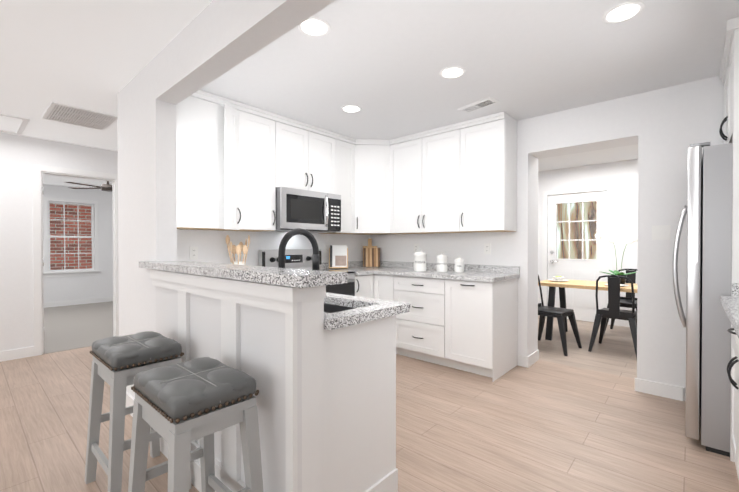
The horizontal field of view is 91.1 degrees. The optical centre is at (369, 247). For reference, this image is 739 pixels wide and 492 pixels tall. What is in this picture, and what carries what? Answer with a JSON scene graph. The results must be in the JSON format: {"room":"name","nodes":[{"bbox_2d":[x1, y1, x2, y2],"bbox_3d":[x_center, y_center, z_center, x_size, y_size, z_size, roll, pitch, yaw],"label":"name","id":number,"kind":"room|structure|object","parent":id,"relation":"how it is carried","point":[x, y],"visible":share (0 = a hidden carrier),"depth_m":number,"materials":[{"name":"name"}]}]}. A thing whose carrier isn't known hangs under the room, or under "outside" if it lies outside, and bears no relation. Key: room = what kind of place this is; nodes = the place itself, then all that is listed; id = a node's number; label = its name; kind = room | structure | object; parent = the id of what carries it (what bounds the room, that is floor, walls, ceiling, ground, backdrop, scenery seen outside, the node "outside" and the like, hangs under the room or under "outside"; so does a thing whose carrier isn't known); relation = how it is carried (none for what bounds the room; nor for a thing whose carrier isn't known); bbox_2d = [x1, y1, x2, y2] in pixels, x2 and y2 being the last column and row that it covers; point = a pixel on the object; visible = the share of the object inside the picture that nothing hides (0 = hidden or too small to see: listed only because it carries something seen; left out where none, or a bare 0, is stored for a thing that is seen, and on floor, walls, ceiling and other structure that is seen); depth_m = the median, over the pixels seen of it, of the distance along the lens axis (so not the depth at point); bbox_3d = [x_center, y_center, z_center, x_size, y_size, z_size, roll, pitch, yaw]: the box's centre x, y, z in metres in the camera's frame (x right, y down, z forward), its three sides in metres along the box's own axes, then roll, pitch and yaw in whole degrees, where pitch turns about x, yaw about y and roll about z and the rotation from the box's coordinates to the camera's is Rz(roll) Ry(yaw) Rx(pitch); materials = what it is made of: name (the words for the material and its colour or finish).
{"room":"kitchen","nodes":[
{"label":"kitchen","id":0,"kind":"room"},
{"bbox_2d":[0,132,117,350],"bbox_3d":[-4.123,-0.047,3.461,0.120,2.440,6.320,0,1,42],"label":"wall","id":1,"kind":"structure","parent":0,"point":[20,155],"depth_m":3.85,"materials":[{"name":"paint"}]},
{"bbox_2d":[32,164,118,355],"bbox_3d":[-3.400,0.129,4.265,0.136,2.075,0.830,0,1,42],"label":"door frame","id":2,"kind":"structure","parent":1,"relation":"attached to","point":[38,171],"depth_m":3.97,"materials":[{"name":"paint"}]},
{"bbox_2d":[43,184,112,301],"bbox_3d":[-6.382,-0.075,6.791,0.120,2.440,4.100,0,1,42],"label":"wall","id":3,"kind":"structure","parent":0,"point":[100,285],"depth_m":7.47,"materials":[{"name":"paint"}]},
{"bbox_2d":[43,197,99,277],"bbox_3d":[-5.935,-0.203,7.229,0.135,1.530,0.890,0,1,42],"label":"bedroom window","id":4,"kind":"structure","parent":3,"relation":"in","point":[47,236],"depth_m":7.20,"materials":[{"name":"paint"}]},
{"bbox_2d":[44,301,112,353],"bbox_3d":[-4.924,1.184,5.507,4.020,0.064,4.100,0,1,42],"label":"floor","id":5,"kind":"structure","parent":0,"point":[70,327],"depth_m":5.39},
{"bbox_2d":[0,0,211,186],"bbox_3d":[-3.069,-1.224,2.515,10.740,0.080,6.320,0,1,42],"label":"ceiling","id":6,"kind":"structure","parent":0,"point":[96,55],"depth_m":2.20,"materials":[{"name":"paint"}]},
{"bbox_2d":[0,113,29,134],"bbox_3d":[-3.645,-1.183,3.275,0.670,0.014,0.790,0,1,42],"label":"attic hatch","id":7,"kind":"object","parent":6,"relation":"attached to","point":[13,124],"visible":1,"depth_m":3.46,"materials":[{"name":"paint"}]},
{"bbox_2d":[42,102,116,130],"bbox_3d":[-2.628,-1.185,3.298,0.560,0.012,0.465,0,1,42],"label":"ceiling vent","id":8,"kind":"object","parent":6,"relation":"in","point":[69,114],"visible":0.98,"depth_m":3.27,"materials":[{"name":"metal"}]},
{"bbox_2d":[64,181,111,191],"bbox_3d":[-4.354,-1.086,6.068,1.185,0.255,1.212,0,1,42],"label":"ceiling fan","id":9,"kind":"object","parent":6,"relation":"hanging from","point":[106,187],"visible":0.58,"depth_m":6.00,"materials":[{"name":"grey metal"}]},
{"bbox_2d":[117,57,176,398],"bbox_3d":[-1.583,-0.040,2.556,0.820,2.440,0.120,0,1,42],"label":"wall","id":10,"kind":"structure","parent":0,"point":[147,180],"depth_m":2.39,"materials":[{"name":"paint"}]},
{"bbox_2d":[150,269,325,491],"bbox_3d":[-0.753,0.659,1.802,1.432,1.055,0.154,0,1,42],"label":"wall","id":11,"kind":"structure","parent":0,"point":[269,338],"depth_m":1.42,"materials":[{"name":"paint"}]},
{"bbox_2d":[139,261,346,287],"bbox_3d":[-0.779,0.108,1.844,1.670,0.040,0.216,0,1,42],"label":"bar","id":12,"kind":"object","parent":11,"relation":"on","point":[298,278],"visible":1,"depth_m":1.47,"materials":[{"name":"stone"}]},
{"bbox_2d":[324,320,329,363],"bbox_3d":[-0.395,0.398,1.715,0.620,0.178,0.006,0,1,42],"label":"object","id":13,"kind":"structure","parent":11,"relation":"attached to","point":[326,322],"depth_m":1.43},
{"bbox_2d":[330,312,381,363],"bbox_3d":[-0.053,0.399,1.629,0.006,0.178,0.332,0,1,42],"label":"base cabinet","id":14,"kind":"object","parent":11,"relation":"attached to","point":[359,335],"depth_m":1.54,"materials":[{"name":"white wood"}]},
{"bbox_2d":[226,235,249,264],"bbox_3d":[-1.210,0.068,3.338,0.182,0.375,0.207,0,1,42],"label":"utensil crock","id":15,"kind":"object","parent":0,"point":[237,249],"visible":0.83,"depth_m":3.31,"materials":[{"name":"beige wood"}]},
{"bbox_2d":[155,0,335,104],"bbox_3d":[-0.054,-1.078,1.190,3.270,0.340,0.120,0,1,42],"label":"beam","id":16,"kind":"structure","parent":0,"point":[212,40],"depth_m":1.72,"materials":[{"name":"paint"}]},
{"bbox_2d":[177,229,368,265],"bbox_3d":[-0.968,-0.051,3.942,0.120,2.440,2.770,0,1,42],"label":"wall","id":17,"kind":"structure","parent":0,"point":[211,245],"depth_m":3.61,"materials":[{"name":"paint"}]},
{"bbox_2d":[190,247,197,259],"bbox_3d":[-1.547,0.045,3.193,0.010,0.114,0.070,0,1,42],"label":"electrical outlet","id":18,"kind":"object","parent":17,"relation":"attached to","point":[193,253],"visible":1,"depth_m":3.19,"materials":[{"name":"white plastic"}]},
{"bbox_2d":[176,90,235,229],"bbox_3d":[-1.494,-0.698,2.957,0.387,1.070,0.593,0,1,42],"label":"upper cabinet","id":19,"kind":"object","parent":17,"relation":"attached to","point":[205,121],"depth_m":2.95,"materials":[{"name":"white wood"}]},
{"bbox_2d":[228,102,287,231],"bbox_3d":[-1.153,-0.702,3.341,0.387,1.070,0.628,0,1,42],"label":"upper cabinet","id":20,"kind":"object","parent":17,"relation":"attached to","point":[238,163],"depth_m":3.32,"materials":[{"name":"white wood"}]},
{"bbox_2d":[288,118,331,193],"bbox_3d":[-0.751,-0.912,3.843,0.320,0.658,0.779,0,1,42],"label":"upper cabinet","id":21,"kind":"object","parent":17,"relation":"attached to","point":[309,148],"depth_m":3.74,"materials":[{"name":"white wood"}]},
{"bbox_2d":[275,187,340,232],"bbox_3d":[-0.699,-0.377,3.801,0.458,0.401,0.770,0,1,42],"label":"over-the-range microwave","id":22,"kind":"object","parent":21,"relation":"attached to","point":[313,211],"visible":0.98,"depth_m":3.63,"materials":[{"name":"silver metal"}]},
{"bbox_2d":[324,244,328,252],"bbox_3d":[-0.517,0.006,4.352,0.010,0.114,0.070,0,1,42],"label":"electrical outlet","id":23,"kind":"object","parent":17,"relation":"attached to","point":[326,248],"visible":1,"depth_m":4.35,"materials":[{"name":"white plastic"}]},
{"bbox_2d":[318,134,355,233],"bbox_3d":[-0.381,-0.709,4.233,0.357,1.070,0.415,0,1,42],"label":"upper cabinet","id":24,"kind":"object","parent":17,"relation":"attached to","point":[341,144],"depth_m":4.13,"materials":[{"name":"white wood"}]},
{"bbox_2d":[321,261,362,268],"bbox_3d":[-0.298,0.210,4.589,0.020,0.072,0.911,0,1,42],"label":"backsplash","id":25,"kind":"structure","parent":17,"relation":"attached to","point":[324,265],"depth_m":4.62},
{"bbox_2d":[352,138,391,233],"bbox_3d":[0.023,-0.711,4.458,0.663,1.070,0.668,0,1,42],"label":"upper cabinet","id":26,"kind":"object","parent":17,"relation":"attached to","point":[371,158],"depth_m":4.27,"materials":[{"name":"white wood"}]},
{"bbox_2d":[324,304,373,319],"bbox_3d":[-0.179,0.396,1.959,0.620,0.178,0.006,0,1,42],"label":"countertop","id":27,"kind":"structure","parent":0,"relation":"attached to","point":[331,311],"depth_m":1.55,"materials":[{"name":"grey stone"}]},
{"bbox_2d":[0,316,738,491],"bbox_3d":[-0.460,1.210,2.626,6.720,0.060,9.920,0,1,42],"label":"floor","id":28,"kind":"structure","parent":0,"point":[541,426],"depth_m":2.36,"materials":[{"name":"brown wood"}]},
{"bbox_2d":[85,331,190,491],"bbox_3d":[-1.165,0.819,1.815,0.464,0.735,0.338,0,1,42],"label":"bar stool","id":29,"kind":"object","parent":28,"relation":"on","point":[119,363],"visible":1,"depth_m":1.70,"materials":[{"name":"grey leather"}]},
{"bbox_2d":[128,357,262,491],"bbox_3d":[-0.652,0.823,1.353,0.464,0.735,0.338,0,1,42],"label":"bar stool","id":30,"kind":"object","parent":28,"relation":"on","point":[179,408],"visible":1,"depth_m":1.29,"materials":[{"name":"grey leather"}]},
{"bbox_2d":[258,249,354,295],"bbox_3d":[-0.613,0.593,3.733,0.671,1.155,0.774,0,1,42],"label":"range","id":31,"kind":"object","parent":28,"relation":"on","point":[298,258],"visible":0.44,"depth_m":3.81,"materials":[{"name":"silver metal"}]},
{"bbox_2d":[324,344,397,491],"bbox_3d":[-0.364,0.844,1.886,0.861,0.685,0.474,0,1,42],"label":"peninsula end panel","id":32,"kind":"object","parent":28,"relation":"on","point":[359,394],"depth_m":1.58,"materials":[{"name":"white wood"}]},
{"bbox_2d":[354,273,376,298],"bbox_3d":[-0.250,0.729,4.162,0.664,0.876,0.332,0,1,42],"label":"base cabinet","id":33,"kind":"object","parent":28,"relation":"on","point":[365,283],"depth_m":4.00,"materials":[{"name":"white wood"}]},
{"bbox_2d":[325,269,372,272],"bbox_3d":[-0.279,0.269,4.151,0.630,0.040,0.281,0,1,42],"label":"countertop","id":34,"kind":"structure","parent":33,"relation":"on","point":[356,270],"depth_m":4.03,"materials":[{"name":"grey stone"}]},
{"bbox_2d":[377,273,392,300],"bbox_3d":[0.332,0.729,4.214,0.305,0.876,0.641,0,1,42],"label":"base cabinet","id":35,"kind":"object","parent":28,"relation":"on","point":[384,280],"depth_m":3.99,"materials":[{"name":"white wood"}]},
{"bbox_2d":[393,277,452,367],"bbox_3d":[0.693,0.731,3.921,0.745,0.876,0.600,0,1,42],"label":"base cabinet","id":36,"kind":"object","parent":28,"relation":"on","point":[425,333],"depth_m":3.65,"materials":[{"name":"white wood"}]},
{"bbox_2d":[453,277,519,381],"bbox_3d":[1.102,0.734,3.558,0.479,0.876,0.600,0,1,42],"label":"base cabinet","id":37,"kind":"object","parent":28,"relation":"on","point":[466,320],"depth_m":3.33,"materials":[{"name":"white wood"}]},
{"bbox_2d":[349,265,519,280],"bbox_3d":[0.537,0.270,4.035,2.004,0.040,0.630,0,1,42],"label":"countertop","id":38,"kind":"structure","parent":37,"relation":"on","point":[468,275],"depth_m":3.61,"materials":[{"name":"grey stone"}]},
{"bbox_2d":[329,245,347,268],"bbox_3d":[-0.365,0.108,4.271,0.225,0.278,0.121,0,0,-3],"label":"cookbook stand","id":39,"kind":"object","parent":38,"relation":"on","point":[338,256],"visible":0.98,"depth_m":4.26,"materials":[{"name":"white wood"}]},
{"bbox_2d":[363,239,379,266],"bbox_3d":[0.023,0.060,4.753,0.220,0.366,0.150,0,0,-3],"label":"cutting boards","id":40,"kind":"object","parent":38,"relation":"on","point":[371,255],"visible":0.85,"depth_m":4.71,"materials":[{"name":"brown wood"}]},
{"bbox_2d":[414,249,426,271],"bbox_3d":[0.546,0.132,3.917,0.142,0.236,0.142,0,1,42],"label":"sugar canister","id":41,"kind":"object","parent":38,"relation":"on","point":[421,257],"visible":1,"depth_m":3.86,"materials":[{"name":"white ceramic"}]},
{"bbox_2d":[436,252,447,271],"bbox_3d":[0.770,0.145,3.852,0.122,0.212,0.122,0,1,42],"label":"coffee canister","id":42,"kind":"object","parent":38,"relation":"on","point":[441,258],"visible":1,"depth_m":3.81,"materials":[{"name":"white ceramic"}]},
{"bbox_2d":[454,255,463,272],"bbox_3d":[0.931,0.163,3.763,0.100,0.176,0.100,0,1,42],"label":"tea canister","id":43,"kind":"object","parent":38,"relation":"on","point":[458,262],"visible":1,"depth_m":3.72,"materials":[{"name":"white ceramic"}]},
{"bbox_2d":[538,275,581,355],"bbox_3d":[2.135,0.729,4.249,0.478,0.875,0.498,0,1,-42],"label":"dining chair","id":44,"kind":"object","parent":28,"relation":"on","point":[560,314],"visible":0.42,"depth_m":4.20,"materials":[{"name":"black metal"}]},
{"bbox_2d":[538,279,636,340],"bbox_3d":[2.920,0.804,4.396,1.520,0.722,0.700,0,1,45],"label":"dining table","id":45,"kind":"object","parent":28,"relation":"on","point":[578,284],"visible":0.31,"depth_m":4.60,"materials":[{"name":"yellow wood"}]},
{"bbox_2d":[548,276,568,281],"bbox_3d":[2.486,0.404,4.777,0.250,0.070,0.250,0,1,42],"label":"plate","id":46,"kind":"object","parent":45,"relation":"on","point":[558,279],"visible":1,"depth_m":4.75,"materials":[{"name":"white ceramic"}]},
{"bbox_2d":[595,230,637,283],"bbox_3d":[3.111,0.107,4.466,0.578,0.668,0.312,0,1,42],"label":"orchid plant","id":47,"kind":"object","parent":45,"relation":"on","point":[608,234],"visible":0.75,"depth_m":4.50,"materials":[{"name":"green plant"}]},
{"bbox_2d":[588,275,636,357],"bbox_3d":[2.813,0.730,4.102,0.478,0.875,0.498,0,1,45],"label":"dining chair","id":48,"kind":"object","parent":28,"relation":"on","point":[612,311],"visible":0.9,"depth_m":3.95,"materials":[{"name":"black metal"}]},
{"bbox_2d":[604,269,636,333],"bbox_3d":[3.445,0.724,4.851,0.498,0.875,0.478,0,1,-44],"label":"dining chair","id":49,"kind":"object","parent":28,"relation":"on","point":[626,301],"visible":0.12,"depth_m":4.98,"materials":[{"name":"black metal"}]},
{"bbox_2d":[672,142,732,456],"bbox_3d":[2.430,0.283,2.225,0.874,1.800,0.800,0,1,42],"label":"refrigerator","id":50,"kind":"object","parent":28,"relation":"on","point":[705,321],"visible":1,"depth_m":2.10,"materials":[{"name":"grey metal"}]},
{"bbox_2d":[719,17,738,461],"bbox_3d":[2.498,-0.034,2.114,0.664,2.437,0.872,0,1,42],"label":"tall cabinet","id":51,"kind":"object","parent":28,"relation":"on","point":[729,73],"visible":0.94,"depth_m":1.99,"materials":[{"name":"white wood"}]},
{"bbox_2d":[729,327,738,479],"bbox_3d":[1.967,0.751,1.495,0.627,0.876,0.821,0,1,42],"label":"base cabinet","id":52,"kind":"object","parent":28,"relation":"on","point":[734,362],"depth_m":1.83,"materials":[{"name":"white wood"}]},
{"bbox_2d":[721,295,738,342],"bbox_3d":[1.260,0.298,0.729,0.672,0.040,2.900,0,1,42],"label":"countertop","id":53,"kind":"structure","parent":52,"relation":"on","point":[730,304],"depth_m":1.67,"materials":[{"name":"grey stone"}]},
{"bbox_2d":[200,0,738,171],"bbox_3d":[1.712,-1.307,3.425,4.800,0.080,5.810,0,1,42],"label":"ceiling","id":54,"kind":"structure","parent":0,"point":[382,64],"depth_m":2.46,"materials":[{"name":"paint"}]},
{"bbox_2d":[297,17,330,36],"bbox_3d":[-0.315,-1.252,2.062,0.190,0.006,0.190,0,1,42],"label":"recessed light","id":55,"kind":"object","parent":54,"relation":"in","point":[314,27],"visible":0.96,"depth_m":2.06,"materials":[{"name":"paint"}]},
{"bbox_2d":[341,105,361,112],"bbox_3d":[-0.165,-1.263,3.300,0.190,0.006,0.190,0,1,42],"label":"recessed light","id":56,"kind":"object","parent":54,"relation":"in","point":[351,108],"visible":1,"depth_m":3.29,"materials":[{"name":"paint"}]},
{"bbox_2d":[439,66,465,78],"bbox_3d":[0.595,-1.257,2.604,0.190,0.006,0.190,0,1,42],"label":"recessed light","id":57,"kind":"object","parent":54,"relation":"in","point":[452,72],"visible":1,"depth_m":2.59,"materials":[{"name":"paint"}]},
{"bbox_2d":[457,97,499,112],"bbox_3d":[0.963,-1.260,3.214,0.150,0.010,0.340,0,1,-36],"label":"ceiling vent","id":58,"kind":"object","parent":54,"relation":"in","point":[483,103],"visible":1,"depth_m":3.19,"materials":[{"name":"metal"}]},
{"bbox_2d":[602,1,644,23],"bbox_3d":[1.350,-1.251,1.934,0.190,0.006,0.190,0,1,42],"label":"recessed light","id":59,"kind":"object","parent":54,"relation":"in","point":[623,12],"visible":1,"depth_m":1.93,"materials":[{"name":"paint"}]},
{"bbox_2d":[369,76,723,400],"bbox_3d":[1.629,-0.049,3.703,4.320,2.440,0.320,0,1,42],"label":"wall","id":60,"kind":"structure","parent":0,"point":[664,128],"depth_m":2.96,"materials":[{"name":"paint"}]},
{"bbox_2d":[0,296,682,491],"bbox_3d":[-1.913,1.107,3.836,10.500,0.125,9.800,0,1,42],"label":"baseboard","id":61,"kind":"structure","parent":60,"relation":"attached to","point":[660,389],"depth_m":2.97,"materials":[{"name":"paint"}]},
{"bbox_2d":[414,244,418,252],"bbox_3d":[0.570,0.005,4.423,0.070,0.114,0.010,0,1,42],"label":"electrical outlet","id":62,"kind":"object","parent":60,"relation":"attached to","point":[416,247],"visible":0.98,"depth_m":4.42,"materials":[{"name":"white plastic"}]},
{"bbox_2d":[392,122,467,233],"bbox_3d":[0.677,-0.708,4.085,1.018,1.070,0.357,0,1,42],"label":"upper cabinet","id":63,"kind":"object","parent":60,"relation":"attached to","point":[430,167],"depth_m":3.91,"materials":[{"name":"white wood"}]},
{"bbox_2d":[380,261,519,272],"bbox_3d":[0.748,0.212,4.256,1.983,0.072,0.020,0,1,42],"label":"backsplash","id":64,"kind":"structure","parent":60,"relation":"attached to","point":[396,265],"depth_m":3.90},
{"bbox_2d":[484,244,490,253],"bbox_3d":[1.242,0.010,3.826,0.070,0.114,0.010,0,1,42],"label":"electrical outlet","id":65,"kind":"object","parent":60,"relation":"attached to","point":[487,248],"visible":1,"depth_m":3.82,"materials":[{"name":"white plastic"}]},
{"bbox_2d":[468,114,516,232],"bbox_3d":[1.172,-0.704,3.670,0.517,1.070,0.320,0,1,42],"label":"upper cabinet","id":66,"kind":"object","parent":60,"relation":"attached to","point":[492,142],"depth_m":3.50,"materials":[{"name":"white wood"}]},
{"bbox_2d":[652,225,670,239],"bbox_3d":[2.308,-0.122,2.871,0.116,0.114,0.020,0,1,42],"label":"light switch","id":67,"kind":"object","parent":60,"relation":"attached to","point":[661,232],"visible":1,"depth_m":2.87,"materials":[{"name":"white plastic"}]},
{"bbox_2d":[538,159,637,310],"bbox_3d":[3.743,-0.063,5.436,4.420,2.440,0.120,0,1,42],"label":"wall","id":68,"kind":"structure","parent":0,"point":[621,177],"depth_m":5.42,"materials":[{"name":"paint"}]},
{"bbox_2d":[548,191,606,321],"bbox_3d":[3.285,0.139,5.780,0.830,2.020,0.106,0,1,42],"label":"room door","id":69,"kind":"structure","parent":68,"relation":"in","point":[581,303],"depth_m":5.74,"materials":[{"name":"paint"}]},
{"bbox_2d":[542,185,612,324],"bbox_3d":[3.272,0.101,5.765,0.980,2.105,0.016,0,1,42],"label":"door frame","id":70,"kind":"structure","parent":68,"relation":"attached to","point":[608,188],"depth_m":5.76,"materials":[{"name":"paint"}]},
{"bbox_2d":[733,283,738,294],"bbox_3d":[2.233,0.233,1.790,0.627,0.072,0.020,0,1,42],"label":"backsplash","id":71,"kind":"structure","parent":0,"relation":"attached to","point":[735,286],"depth_m":1.98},
{"label":"outside","id":72,"kind":"structure","parent":0,"visible":0},
{"bbox_2d":[50,203,91,269],"bbox_3d":[-6.383,-0.211,7.527,0.001,3.700,4.200,0,1,42],"label":"brick","id":73,"kind":"object","parent":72,"point":[72,225],"depth_m":7.63,"materials":[{"name":"red brick"}]},
{"bbox_2d":[557,201,596,258],"bbox_3d":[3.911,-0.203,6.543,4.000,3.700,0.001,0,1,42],"label":"trees","id":74,"kind":"object","parent":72,"point":[562,229],"depth_m":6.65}
]}

